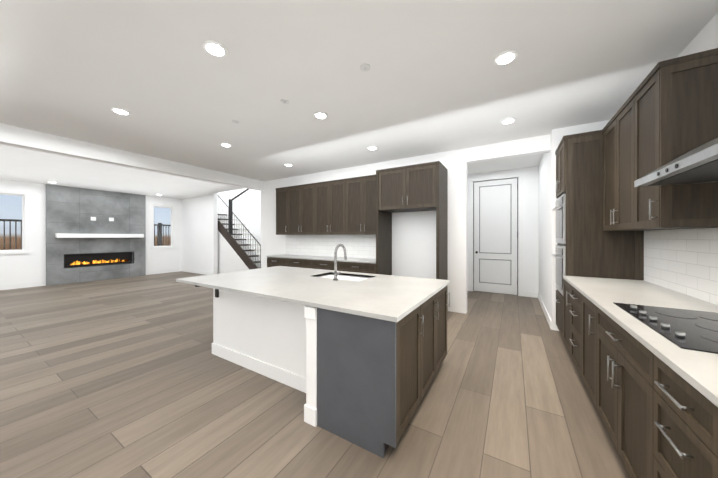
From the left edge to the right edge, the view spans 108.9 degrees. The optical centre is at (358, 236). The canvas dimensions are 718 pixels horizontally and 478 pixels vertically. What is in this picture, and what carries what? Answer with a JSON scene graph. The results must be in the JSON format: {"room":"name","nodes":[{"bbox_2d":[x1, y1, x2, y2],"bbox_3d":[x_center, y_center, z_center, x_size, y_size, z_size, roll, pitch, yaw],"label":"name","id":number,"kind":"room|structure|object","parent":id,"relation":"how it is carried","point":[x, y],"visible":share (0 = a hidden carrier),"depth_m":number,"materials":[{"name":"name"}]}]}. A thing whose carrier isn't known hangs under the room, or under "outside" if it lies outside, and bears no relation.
{"room":"kitchen","nodes":[
{"label":"kitchen","id":0,"kind":"room"},
{"bbox_2d":[0,179,181,285],"bbox_3d":[-9.574,-0.108,6.748,0.150,3.050,9.100,0,0,31],"label":"wall","id":1,"kind":"structure","parent":0,"point":[30,267],"depth_m":7.33,"materials":[{"name":"paint"}]},
{"bbox_2d":[0,190,28,254],"bbox_3d":[-9.461,-0.383,6.849,0.120,1.710,0.800,0,0,31],"label":"window","id":2,"kind":"structure","parent":1,"relation":"in","point":[25,232],"depth_m":7.11,"materials":[{"name":"clear glass"}]},
{"bbox_2d":[0,281,44,289],"bbox_3d":[-10.424,1.354,5.173,0.015,0.130,5.220,0,0,31],"label":"baseboard","id":3,"kind":"structure","parent":1,"relation":"attached to","point":[42,283],"depth_m":7.07,"materials":[{"name":"white wood"}]},
{"bbox_2d":[0,219,170,249],"bbox_3d":[-10.261,0.176,7.161,1.448,1.480,8.800,0,0,31],"label":"deck railing","id":4,"kind":"object","parent":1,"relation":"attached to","point":[159,238],"depth_m":7.61,"materials":[{"name":"black metal"}]},
{"bbox_2d":[151,203,174,248],"bbox_3d":[-7.604,-0.387,9.945,0.120,1.710,0.800,0,0,31],"label":"window","id":5,"kind":"structure","parent":1,"relation":"in","point":[152,227],"depth_m":9.91,"materials":[{"name":"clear glass"}]},
{"bbox_2d":[146,268,180,274],"bbox_3d":[-7.565,1.348,9.941,0.015,0.130,1.180,0,0,31],"label":"baseboard","id":6,"kind":"structure","parent":1,"relation":"attached to","point":[178,269],"depth_m":9.91,"materials":[{"name":"white wood"}]},
{"bbox_2d":[182,193,217,273],"bbox_3d":[-6.222,-0.112,9.956,2.300,3.050,0.150,0,0,31],"label":"wall","id":7,"kind":"structure","parent":0,"point":[199,233],"depth_m":9.75,"materials":[{"name":"paint"}]},
{"bbox_2d":[181,268,213,274],"bbox_3d":[-6.264,1.348,9.888,2.300,0.130,0.015,0,0,31],"label":"baseboard","id":8,"kind":"structure","parent":7,"relation":"attached to","point":[182,269],"depth_m":9.84,"materials":[{"name":"white wood"}]},
{"bbox_2d":[218,188,260,243],"bbox_3d":[-5.391,-1.390,11.584,0.150,5.600,3.500,0,0,31],"label":"wall","id":9,"kind":"structure","parent":0,"point":[246,207],"depth_m":11.80,"materials":[{"name":"paint"}]},
{"bbox_2d":[261,190,263,267],"bbox_3d":[-1.840,-1.387,9.338,0.150,5.600,4.000,0,0,31],"label":"wall","id":10,"kind":"structure","parent":0,"point":[262,228],"depth_m":7.62,"materials":[{"name":"paint"}]},
{"bbox_2d":[0,271,629,477],"bbox_3d":[-3.048,1.480,4.965,13.180,0.120,12.750,0,0,31],"label":"floor","id":11,"kind":"structure","parent":0,"point":[130,377],"depth_m":2.19,"materials":[{"name":"brown wood"}]},
{"bbox_2d":[46,184,145,285],"bbox_3d":[-8.351,-0.048,8.347,0.300,2.926,2.320,0,0,31],"label":"fireplace","id":12,"kind":"object","parent":11,"relation":"on","point":[93,235],"visible":1,"depth_m":8.20,"materials":[{"name":"tile"}]},
{"bbox_2d":[218,189,260,273],"bbox_3d":[-4.030,-0.741,10.043,3.766,4.308,2.184,0,0,31],"label":"staircase","id":13,"kind":"structure","parent":11,"relation":"on","point":[239,248],"depth_m":9.20,"materials":[{"name":"white paint"}]},
{"bbox_2d":[267,255,286,266],"bbox_3d":[-1.919,0.972,6.670,0.663,0.889,0.620,0,0,31],"label":"base cabinet","id":14,"kind":"object","parent":11,"relation":"on","point":[270,262],"depth_m":6.42,"materials":[{"name":"brown wood"}]},
{"bbox_2d":[287,259,310,267],"bbox_3d":[-1.330,0.973,6.316,0.962,0.889,0.620,0,0,31],"label":"base cabinet","id":15,"kind":"object","parent":11,"relation":"on","point":[302,263],"depth_m":5.99,"materials":[{"name":"brown wood"}]},
{"bbox_2d":[192,284,449,457],"bbox_3d":[-0.473,0.977,2.916,2.622,0.890,1.570,0,0,31],"label":"kitchen island","id":16,"kind":"object","parent":11,"relation":"on","point":[357,358],"depth_m":1.92,"materials":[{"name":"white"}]},
{"bbox_2d":[176,266,331,291],"bbox_3d":[-1.225,0.507,3.346,1.190,0.030,1.550,0,0,31],"label":"island countertop","id":17,"kind":"structure","parent":16,"relation":"on","point":[230,281],"depth_m":3.09,"materials":[{"name":"white stone"}]},
{"bbox_2d":[240,273,379,303],"bbox_3d":[-0.406,0.508,2.855,0.720,0.030,1.550,0,0,31],"label":"island countertop","id":18,"kind":"structure","parent":16,"relation":"on","point":[290,290],"depth_m":2.49,"materials":[{"name":"white stone"}]},
{"bbox_2d":[332,244,346,279],"bbox_3d":[-0.197,0.298,2.949,0.105,0.389,0.251,0,0,31],"label":"faucet","id":19,"kind":"object","parent":18,"relation":"on","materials":[{"name":"silver metal"}]},
{"bbox_2d":[316,272,371,279],"bbox_3d":[-0.198,0.609,3.202,0.744,0.230,0.464,0,0,31],"label":"sink","id":20,"kind":"object","parent":18,"relation":"in","point":[343,275],"depth_m":3.37,"materials":[{"name":"white ceramic"}]},
{"bbox_2d":[296,276,449,319],"bbox_3d":[0.267,0.508,2.451,0.850,0.030,1.550,0,0,31],"label":"island countertop","id":21,"kind":"structure","parent":16,"relation":"on","point":[382,297],"depth_m":2.12,"materials":[{"name":"white stone"}]},
{"bbox_2d":[311,259,338,270],"bbox_3d":[-0.601,0.973,5.879,0.860,0.889,0.620,0,0,31],"label":"base cabinet","id":22,"kind":"object","parent":11,"relation":"on","point":[325,264],"depth_m":5.62,"materials":[{"name":"brown wood"}]},
{"bbox_2d":[339,263,375,273],"bbox_3d":[0.100,0.974,5.459,0.900,0.889,0.620,0,0,31],"label":"base cabinet","id":23,"kind":"object","parent":11,"relation":"on","point":[370,268],"depth_m":5.16,"materials":[{"name":"brown wood"}]},
{"bbox_2d":[271,255,375,262],"bbox_3d":[-0.856,0.503,6.037,3.136,0.031,0.650,0,0,31],"label":"countertop","id":24,"kind":"structure","parent":23,"relation":"on","point":[340,259],"depth_m":6.01,"materials":[{"name":"white stone"}]},
{"bbox_2d":[376,161,447,310],"bbox_3d":[1.000,0.070,4.907,1.200,2.700,0.678,0,0,31],"label":"surround","id":25,"kind":"object","parent":11,"relation":"on","point":[417,187],"visible":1,"depth_m":4.68,"materials":[{"name":"brown wood"}]},
{"bbox_2d":[563,280,566,346],"bbox_3d":[2.771,0.977,2.851,0.720,0.891,0.500,0,0,31],"label":"base cabinet","id":26,"kind":"object","parent":11,"relation":"on","point":[565,281],"depth_m":3.18,"materials":[{"name":"brown wood"}]},
{"bbox_2d":[567,284,578,371],"bbox_3d":[2.514,0.978,2.421,0.720,0.891,0.625,0,0,31],"label":"base cabinet","id":27,"kind":"object","parent":11,"relation":"on","point":[572,293],"depth_m":2.71,"materials":[{"name":"brown wood"}]},
{"bbox_2d":[579,292,590,396],"bbox_3d":[2.241,0.979,1.966,0.720,0.891,0.563,0,0,31],"label":"base cabinet","id":28,"kind":"object","parent":11,"relation":"on","point":[584,304],"depth_m":2.30,"materials":[{"name":"brown wood"}]},
{"bbox_2d":[551,130,643,337],"bbox_3d":[3.069,0.072,3.398,0.774,2.700,0.738,0,0,31],"label":"tall cabinet","id":29,"kind":"object","parent":11,"relation":"on","point":[587,246],"visible":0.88,"depth_m":3.15,"materials":[{"name":"brown wood"}]},
{"bbox_2d":[591,304,642,477],"bbox_3d":[1.908,0.979,1.411,0.720,0.891,0.982,0,0,31],"label":"base cabinet","id":30,"kind":"object","parent":11,"relation":"on","point":[616,356],"depth_m":1.54,"materials":[{"name":"brown wood"}]},
{"bbox_2d":[639,348,710,477],"bbox_3d":[1.540,0.980,0.797,0.720,0.891,0.576,0,0,31],"label":"base cabinet","id":31,"kind":"object","parent":11,"relation":"on","point":[644,354],"depth_m":1.04,"materials":[{"name":"brown wood"}]},
{"bbox_2d":[563,276,717,403],"bbox_3d":[0.949,0.508,-0.179,0.730,0.036,7.570,0,0,31],"label":"countertop","id":32,"kind":"structure","parent":31,"relation":"on","point":[681,329],"depth_m":1.49,"materials":[{"name":"white stone"}]},
{"bbox_2d":[711,404,717,477],"bbox_3d":[1.254,0.981,0.319,0.720,0.891,0.663,0,0,31],"label":"base cabinet","id":33,"kind":"object","parent":11,"relation":"on","point":[714,407],"depth_m":0.82,"materials":[{"name":"brown wood"}]},
{"bbox_2d":[0,0,717,199],"bbox_3d":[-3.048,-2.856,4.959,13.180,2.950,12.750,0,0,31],"label":"ceiling","id":34,"kind":"structure","parent":0,"point":[434,79],"depth_m":2.64,"materials":[{"name":"paint"}]},
{"bbox_2d":[111,107,130,114],"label":"recessed light","id":35,"kind":"object","parent":34,"relation":"in","point":[117,110],"depth_m":3.30,"materials":[{"name":"silver metal"}]},
{"bbox_2d":[0,123,263,190],"bbox_3d":[-5.101,-1.499,3.948,0.200,0.260,8.600,0,0,31],"label":"header beam","id":36,"kind":"structure","parent":34,"relation":"attached to","point":[15,136],"depth_m":4.69,"materials":[{"name":"paint"}]},
{"bbox_2d":[203,40,227,56],"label":"recessed light","id":37,"kind":"object","parent":34,"relation":"in","point":[214,48],"depth_m":2.20,"materials":[{"name":"silver metal"}]},
{"bbox_2d":[220,143,231,146],"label":"recessed light","id":38,"kind":"object","parent":34,"relation":"in","point":[222,144],"depth_m":4.52,"materials":[{"name":"silver metal"}]},
{"bbox_2d":[281,99,288,103],"label":"cover","id":39,"kind":"object","parent":34,"relation":"in","point":[284,101],"depth_m":3.07,"materials":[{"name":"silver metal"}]},
{"bbox_2d":[314,112,327,118],"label":"recessed light","id":40,"kind":"object","parent":34,"relation":"in","point":[319,115],"depth_m":3.41,"materials":[{"name":"silver metal"}]},
{"bbox_2d":[360,64,369,71],"label":"cover","id":41,"kind":"object","parent":34,"relation":"in","point":[364,67],"depth_m":2.45,"materials":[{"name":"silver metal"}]},
{"bbox_2d":[367,146,377,149],"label":"recessed light","id":42,"kind":"object","parent":34,"relation":"in","point":[370,147],"depth_m":4.69,"materials":[{"name":"silver metal"}]},
{"bbox_2d":[494,50,517,65],"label":"recessed light","id":43,"kind":"object","parent":34,"relation":"in","point":[506,57],"depth_m":2.31,"materials":[{"name":"silver metal"}]},
{"bbox_2d":[500,118,515,123],"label":"recessed light","id":44,"kind":"object","parent":34,"relation":"in","point":[508,120],"depth_m":3.58,"materials":[{"name":"silver metal"}]},
{"bbox_2d":[264,148,466,313],"bbox_3d":[-0.377,-0.107,6.218,5.570,3.050,0.150,0,0,31],"label":"wall","id":45,"kind":"structure","parent":0,"point":[413,244],"depth_m":5.16,"materials":[{"name":"paint"}]},
{"bbox_2d":[276,187,287,233],"bbox_3d":[-1.904,-0.668,6.839,0.513,1.230,0.350,0,0,31],"label":"upper cabinet","id":46,"kind":"object","parent":45,"relation":"attached to","point":[281,193],"depth_m":6.70,"materials":[{"name":"brown wood"}]},
{"bbox_2d":[288,183,315,233],"bbox_3d":[-1.351,-0.668,6.508,1.025,1.230,0.350,0,0,31],"label":"upper cabinet","id":47,"kind":"object","parent":45,"relation":"attached to","point":[301,199],"depth_m":6.33,"materials":[{"name":"brown wood"}]},
{"bbox_2d":[316,178,347,233],"bbox_3d":[-0.586,-0.667,6.049,1.010,1.230,0.350,0,0,31],"label":"upper cabinet","id":48,"kind":"object","parent":45,"relation":"attached to","point":[341,206],"depth_m":5.87,"materials":[{"name":"brown wood"}]},
{"bbox_2d":[348,174,375,233],"bbox_3d":[0.153,-0.666,5.606,0.963,1.230,0.350,0,0,31],"label":"upper cabinet","id":49,"kind":"object","parent":45,"relation":"attached to","point":[362,190],"depth_m":5.45,"materials":[{"name":"brown wood"}]},
{"bbox_2d":[467,166,538,291],"bbox_3d":[3.290,-0.108,6.549,2.120,3.050,0.150,0,0,31],"label":"wall","id":50,"kind":"structure","parent":0,"point":[530,229],"depth_m":6.03,"materials":[{"name":"paint"}]},
{"bbox_2d":[473,178,517,294],"bbox_3d":[3.396,-0.007,6.415,0.998,2.848,0.145,0,0,31],"label":"hall door","id":51,"kind":"structure","parent":50,"relation":"in","point":[495,236],"depth_m":6.43,"materials":[{"name":"white wood"}]},
{"bbox_2d":[469,173,522,295],"bbox_3d":[3.384,-0.052,6.394,1.180,2.940,0.020,0,0,31],"label":"door frame","id":52,"kind":"structure","parent":50,"relation":"attached to","point":[520,232],"depth_m":6.13,"materials":[{"name":"white wood"}]},
{"bbox_2d":[523,291,536,297],"bbox_3d":[4.011,1.353,6.023,0.280,0.130,0.015,0,0,31],"label":"baseboard","id":53,"kind":"structure","parent":50,"relation":"attached to","point":[525,293],"depth_m":6.02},
{"bbox_2d":[539,128,564,330],"bbox_3d":[3.654,-0.105,4.949,0.150,3.050,2.520,0,0,31],"label":"wall","id":54,"kind":"structure","parent":0,"point":[547,229],"depth_m":4.29,"materials":[{"name":"paint"}]},
{"bbox_2d":[537,292,551,329],"bbox_3d":[3.548,1.355,4.933,0.015,0.130,2.360,0,0,31],"label":"baseboard","id":55,"kind":"structure","parent":54,"relation":"attached to","point":[547,316],"depth_m":4.55,"materials":[{"name":"white wood"}]},
{"bbox_2d":[565,120,609,135],"bbox_3d":[3.371,-0.104,3.737,0.610,3.050,0.150,0,0,31],"label":"wall jog","id":56,"kind":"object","parent":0,"point":[588,127],"visible":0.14,"depth_m":3.71,"materials":[{"name":"paint"}]},
{"bbox_2d":[648,13,717,230],"bbox_3d":[1.537,-0.099,-0.060,0.150,3.050,8.550,0,0,31],"label":"wall","id":57,"kind":"structure","parent":0,"point":[705,38],"depth_m":1.98,"materials":[{"name":"paint"}]},
{"bbox_2d":[602,48,717,230],"bbox_3d":[2.687,-0.672,2.383,0.386,1.210,1.385,0,0,31],"label":"upper cabinet","id":58,"kind":"object","parent":57,"relation":"attached to","point":[666,112],"visible":1,"depth_m":1.86,"materials":[{"name":"brown wood"}]},
{"bbox_2d":[634,138,717,186],"bbox_3d":[1.970,-0.463,1.330,0.511,0.224,0.920,0,0,31],"label":"range hood","id":59,"kind":"object","parent":57,"relation":"attached to","point":[699,164],"visible":1,"depth_m":1.44,"materials":[{"name":"silver metal"}]},
{"label":"outside","id":60,"kind":"structure","parent":0,"visible":0},
{"bbox_2d":[0,194,170,249],"bbox_3d":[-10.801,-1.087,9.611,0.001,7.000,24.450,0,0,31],"label":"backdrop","id":61,"kind":"structure","parent":60,"point":[161,215],"depth_m":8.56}
]}

